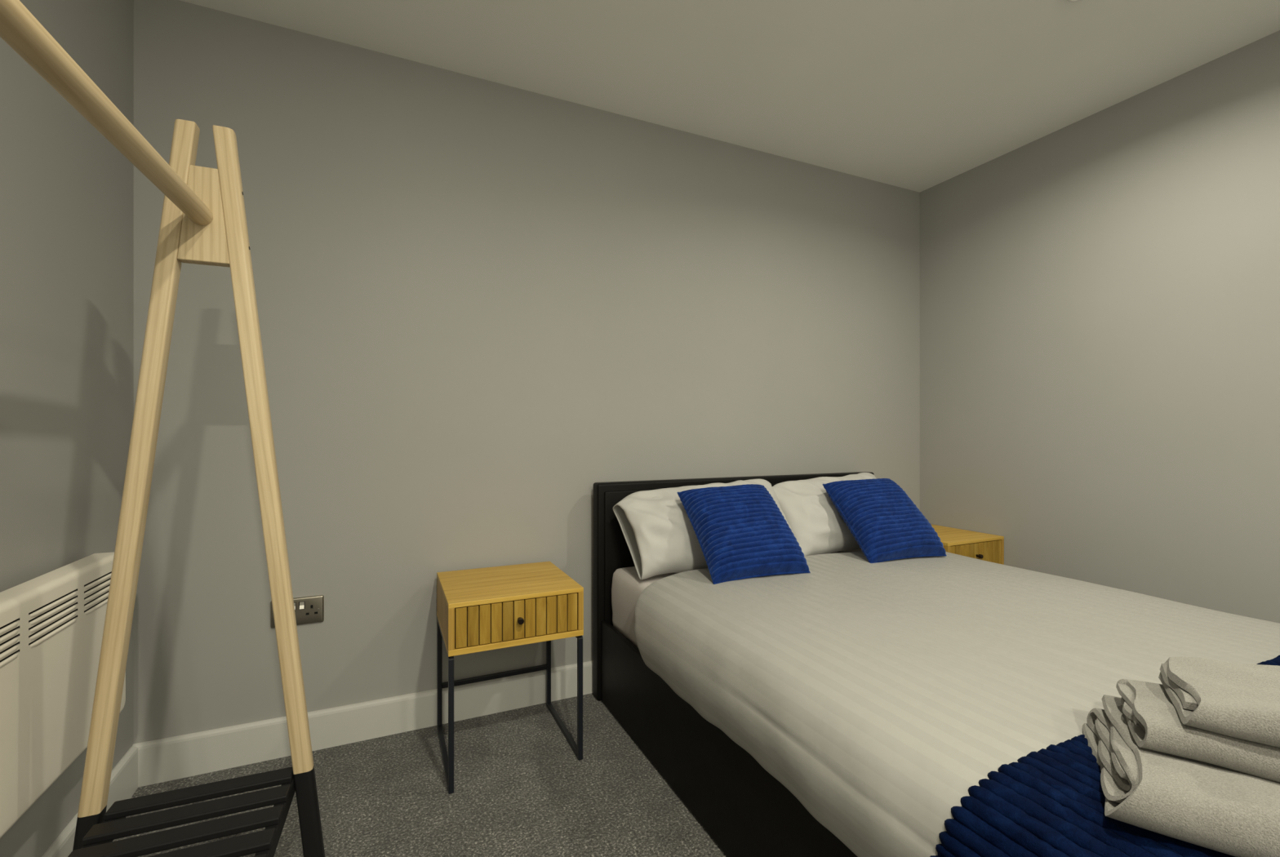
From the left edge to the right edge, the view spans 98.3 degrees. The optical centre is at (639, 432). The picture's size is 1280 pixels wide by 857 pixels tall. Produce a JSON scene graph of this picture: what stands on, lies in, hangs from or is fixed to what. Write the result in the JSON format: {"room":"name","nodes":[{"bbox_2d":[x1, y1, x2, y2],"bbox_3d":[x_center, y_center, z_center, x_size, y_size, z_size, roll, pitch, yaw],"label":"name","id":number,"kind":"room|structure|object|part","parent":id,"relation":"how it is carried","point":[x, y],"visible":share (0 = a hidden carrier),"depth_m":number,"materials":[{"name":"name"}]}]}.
{"room":"bedroom","nodes":[
{"label":"bedroom","id":0,"kind":"room"},
{"bbox_2d":[0,0,133,856],"bbox_3d":[-0.725,-0.138,-0.223,0.120,2.400,4.100,0,0,-25],"label":"wall","id":1,"kind":"structure","parent":0,"point":[67,192],"depth_m":1.31,"materials":[{"name":"grey paint"}]},
{"bbox_2d":[0,551,125,838],"bbox_3d":[-1.206,0.503,1.080,0.092,0.408,0.710,0,0,-25],"label":"heater","id":2,"kind":"object","parent":1,"relation":"attached to","point":[52,623],"visible":0.77,"depth_m":1.08,"materials":[{"name":"white metal"}]},
{"bbox_2d":[41,746,137,856],"bbox_3d":[-0.660,0.999,-0.202,0.016,0.126,4.084,0,0,-25],"label":"baseboard","id":3,"kind":"structure","parent":1,"relation":"attached to","point":[123,784],"depth_m":1.53,"materials":[{"name":"white paint"}]},
{"bbox_2d":[112,693,727,856],"bbox_3d":[0.871,1.112,0.508,3.630,0.100,4.340,0,0,-25],"label":"floor","id":4,"kind":"structure","parent":0,"point":[521,789],"depth_m":1.62,"materials":[{"name":"grey carpet"}]},
{"bbox_2d":[0,0,324,856],"bbox_3d":[-0.667,0.226,0.610,0.455,1.672,1.105,0,0,-22],"label":"clothes rack","id":5,"kind":"object","parent":4,"relation":"on","point":[203,220],"visible":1,"depth_m":1.06,"materials":[{"name":"brown wood"}]},
{"bbox_3d":[-1.046,0.885,1.030,0.034,0.359,0.031,7,-3,-22],"label":"leg","id":6,"kind":"part","parent":5,"relation":"part of","materials":[{"name":"black paint"}]},
{"bbox_3d":[-0.796,0.739,0.559,0.022,0.034,1.096,0,0,-22],"label":"rail","id":7,"kind":"part","parent":5,"relation":"part of","materials":[{"name":"black paint"}]},
{"bbox_3d":[-0.668,-0.428,0.612,0.039,0.039,1.036,0,0,-22],"label":"hanging rail","id":8,"kind":"part","parent":5,"relation":"part of","materials":[{"name":"brown wood"}]},
{"bbox_3d":[-0.961,0.050,1.065,0.034,1.331,0.031,7,-3,-22],"label":"leg","id":9,"kind":"part","parent":5,"relation":"part of","materials":[{"name":"brown wood"}]},
{"bbox_3d":[-0.773,0.050,1.141,0.034,1.330,0.031,-6,2,-22],"label":"leg","id":10,"kind":"part","parent":5,"relation":"part of","materials":[{"name":"brown wood"}]},
{"bbox_3d":[-0.533,0.739,0.667,0.022,0.034,1.096,0,0,-22],"label":"rail","id":11,"kind":"part","parent":5,"relation":"part of","materials":[{"name":"black paint"}]},
{"bbox_3d":[-0.692,0.885,1.175,0.034,0.358,0.031,-6,2,-22],"label":"leg","id":12,"kind":"part","parent":5,"relation":"part of","materials":[{"name":"black paint"}]},
{"bbox_2d":[436,561,583,794],"bbox_3d":[-0.452,0.782,1.881,0.417,0.560,0.432,0,0,-25],"label":"bedside table","id":13,"kind":"object","parent":4,"relation":"on","point":[478,610],"visible":1,"depth_m":1.76,"materials":[{"name":"brown wood"}]},
{"bbox_3d":[-0.719,0.865,1.984,0.016,0.395,0.016,0,0,-25],"label":"leg","id":14,"kind":"part","parent":13,"relation":"part of","materials":[{"name":"black metal"}]},
{"bbox_3d":[-0.558,0.865,1.635,0.016,0.395,0.016,0,0,-25],"label":"leg","id":15,"kind":"part","parent":13,"relation":"part of","materials":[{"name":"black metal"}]},
{"bbox_3d":[-0.435,0.578,1.845,0.378,0.118,0.298,0,0,-25],"label":"drawer","id":16,"kind":"part","parent":13,"relation":"part of","materials":[{"name":"brown wood"}]},
{"bbox_3d":[-0.367,0.576,1.698,0.019,0.019,0.028,0,0,-25],"label":"knob","id":17,"kind":"part","parent":13,"relation":"part of","materials":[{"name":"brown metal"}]},
{"bbox_3d":[-0.355,0.865,2.151,0.016,0.395,0.016,0,0,-25],"label":"leg","id":18,"kind":"part","parent":13,"relation":"part of","materials":[{"name":"black metal"}]},
{"bbox_3d":[-0.195,0.865,1.801,0.016,0.395,0.016,0,0,-25],"label":"leg","id":19,"kind":"part","parent":13,"relation":"part of","materials":[{"name":"black metal"}]},
{"bbox_2d":[593,471,874,856],"bbox_3d":[0.922,0.631,1.596,1.493,0.862,2.094,0,0,-25],"label":"double bed","id":20,"kind":"object","parent":4,"relation":"on","point":[745,810],"visible":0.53,"depth_m":1.60,"materials":[{"name":"black leather"}]},
{"bbox_3d":[0.513,0.497,2.488,1.439,0.530,0.014,0,0,-25],"label":"headboard panel","id":21,"kind":"part","parent":20,"relation":"part of","materials":[{"name":"black leather"}]},
{"bbox_3d":[0.273,0.899,1.281,0.024,0.318,2.004,0,0,-25],"label":"rail","id":22,"kind":"part","parent":20,"relation":"part of","materials":[{"name":"black leather"}]},
{"bbox_3d":[0.499,0.631,2.519,1.493,0.862,0.062,0,0,-25],"label":"headboard","id":23,"kind":"part","parent":20,"relation":"part of","materials":[{"name":"black leather"}]},
{"bbox_2d":[611,548,862,646],"bbox_3d":[0.925,0.646,1.599,1.431,0.232,1.952,0,0,-25],"label":"mattress","id":24,"kind":"object","parent":20,"relation":"on","point":[627,586],"visible":0.16,"depth_m":2.04,"materials":[{"name":"grey fabric"}]},
{"bbox_2d":[613,479,793,580],"bbox_3d":[0.275,0.358,2.169,0.756,0.320,0.281,0,0,-25],"label":"pillow","id":25,"kind":"object","parent":24,"relation":"on","point":[660,535],"visible":0.49,"depth_m":2.01,"materials":[{"name":"grey fabric"}]},
{"bbox_2d":[772,472,876,556],"bbox_3d":[0.901,0.350,2.466,0.694,0.317,0.278,0,0,-25],"label":"pillow","id":26,"kind":"object","parent":24,"relation":"on","point":[818,527],"visible":0.52,"depth_m":2.31,"materials":[{"name":"grey fabric"}]},
{"bbox_2d":[634,551,1279,856],"bbox_3d":[1.008,0.611,1.416,1.579,0.262,1.739,0,0,-25],"label":"duvet","id":27,"kind":"object","parent":24,"relation":"on","point":[877,695],"visible":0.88,"depth_m":1.24,"materials":[{"name":"fabric"}]},
{"bbox_2d":[677,484,810,584],"bbox_3d":[0.368,0.342,1.987,0.420,0.293,0.337,0,0,-25],"label":"cushion","id":28,"kind":"object","parent":27,"relation":"on","point":[741,532],"visible":1,"depth_m":1.89,"materials":[{"name":"blue fabric"}]},
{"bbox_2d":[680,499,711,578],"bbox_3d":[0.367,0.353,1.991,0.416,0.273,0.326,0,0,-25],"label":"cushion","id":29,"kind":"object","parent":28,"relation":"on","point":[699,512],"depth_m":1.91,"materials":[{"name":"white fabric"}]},
{"bbox_2d":[822,478,946,563],"bbox_3d":[0.991,0.344,2.271,0.440,0.290,0.340,0,0,-25],"label":"cushion","id":30,"kind":"object","parent":27,"relation":"on","point":[885,522],"visible":1,"depth_m":2.17,"materials":[{"name":"blue fabric"}]},
{"bbox_2d":[929,654,1279,856],"bbox_3d":[1.258,0.604,0.872,1.605,0.276,0.601,0,0,-25],"label":"throw","id":31,"kind":"object","parent":27,"relation":"on","point":[1050,802],"visible":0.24,"depth_m":0.75,"materials":[{"name":"blue fabric"}]},
{"bbox_2d":[1082,694,1279,856],"bbox_3d":[0.852,0.447,0.653,0.501,0.065,0.286,0,0,35],"label":"folded towel","id":32,"kind":"object","parent":31,"relation":"on","point":[1220,809],"visible":0.68,"depth_m":0.66,"materials":[{"name":"white fabric"}]},
{"bbox_2d":[1115,679,1279,782],"bbox_3d":[0.881,0.392,0.662,0.458,0.047,0.188,0,0,35],"label":"folded towel","id":33,"kind":"object","parent":32,"relation":"on","point":[1154,723],"visible":0.66,"depth_m":0.70,"materials":[{"name":"white fabric"}]},
{"bbox_2d":[1158,657,1279,747],"bbox_3d":[0.909,0.343,0.639,0.432,0.056,0.205,0,0,35],"label":"folded towel","id":34,"kind":"object","parent":33,"relation":"on","point":[1238,700],"visible":1,"depth_m":0.71,"materials":[{"name":"white fabric"}]},
{"bbox_2d":[930,524,1004,564],"bbox_3d":[1.487,0.779,2.744,0.396,0.566,0.432,0,0,-25],"label":"bedside table","id":35,"kind":"object","parent":4,"relation":"on","point":[978,545],"visible":0.34,"depth_m":2.61,"materials":[{"name":"brown wood"}]},
{"bbox_3d":[1.503,0.573,2.708,0.359,0.119,0.298,0,0,-25],"label":"drawer","id":36,"kind":"part","parent":35,"relation":"part of","materials":[{"name":"brown wood"}]},
{"bbox_3d":[1.571,0.571,2.560,0.018,0.019,0.028,0,0,-25],"label":"knob","id":37,"kind":"part","parent":35,"relation":"part of","materials":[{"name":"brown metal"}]},
{"bbox_2d":[133,0,919,743],"bbox_3d":[-0.009,-0.138,2.426,3.630,2.400,0.120,0,0,-25],"label":"wall","id":38,"kind":"structure","parent":0,"point":[482,304],"depth_m":2.04,"materials":[{"name":"grey paint"}]},
{"bbox_2d":[270,595,324,627],"bbox_3d":[-1.137,0.593,1.836,0.152,0.090,0.012,0,0,-25],"label":"wall socket","id":39,"kind":"object","parent":38,"relation":"attached to","point":[308,610],"visible":0.72,"depth_m":1.85,"materials":[{"name":"silver metal"}]},
{"bbox_2d":[299,601,304,608],"bbox_3d":[-1.125,0.574,1.840,0.013,0.022,0.010,0,0,-25],"label":"rocker switch","id":40,"kind":"object","parent":39,"relation":"attached to","point":[301,603],"depth_m":1.84,"materials":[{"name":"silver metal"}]},
{"bbox_2d":[132,660,593,787],"bbox_3d":[0.019,0.999,2.364,3.390,0.126,0.016,0,0,-25],"label":"baseboard","id":41,"kind":"structure","parent":38,"relation":"attached to","point":[179,757],"depth_m":1.89,"materials":[{"name":"white paint"}]},
{"bbox_2d":[179,0,1279,192],"bbox_3d":[0.871,-1.388,0.508,3.630,0.100,4.340,0,0,-25],"label":"ceiling","id":42,"kind":"structure","parent":0,"point":[917,95],"depth_m":1.97,"materials":[{"name":"white paint"}]},
{"bbox_2d":[1066,0,1081,1],"bbox_3d":[1.335,-1.333,1.665,0.091,0.010,0.091,0,0,-25],"label":"recessed light","id":43,"kind":"object","parent":42,"relation":"in","point":[1067,0],"visible":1,"depth_m":1.70,"materials":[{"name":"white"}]},
{"bbox_2d":[920,30,1279,623],"bbox_3d":[2.466,-0.138,1.240,0.120,2.400,4.100,0,0,-25],"label":"wall","id":44,"kind":"structure","parent":0,"point":[1100,294],"depth_m":2.23,"materials":[{"name":"grey paint"}]}
]}

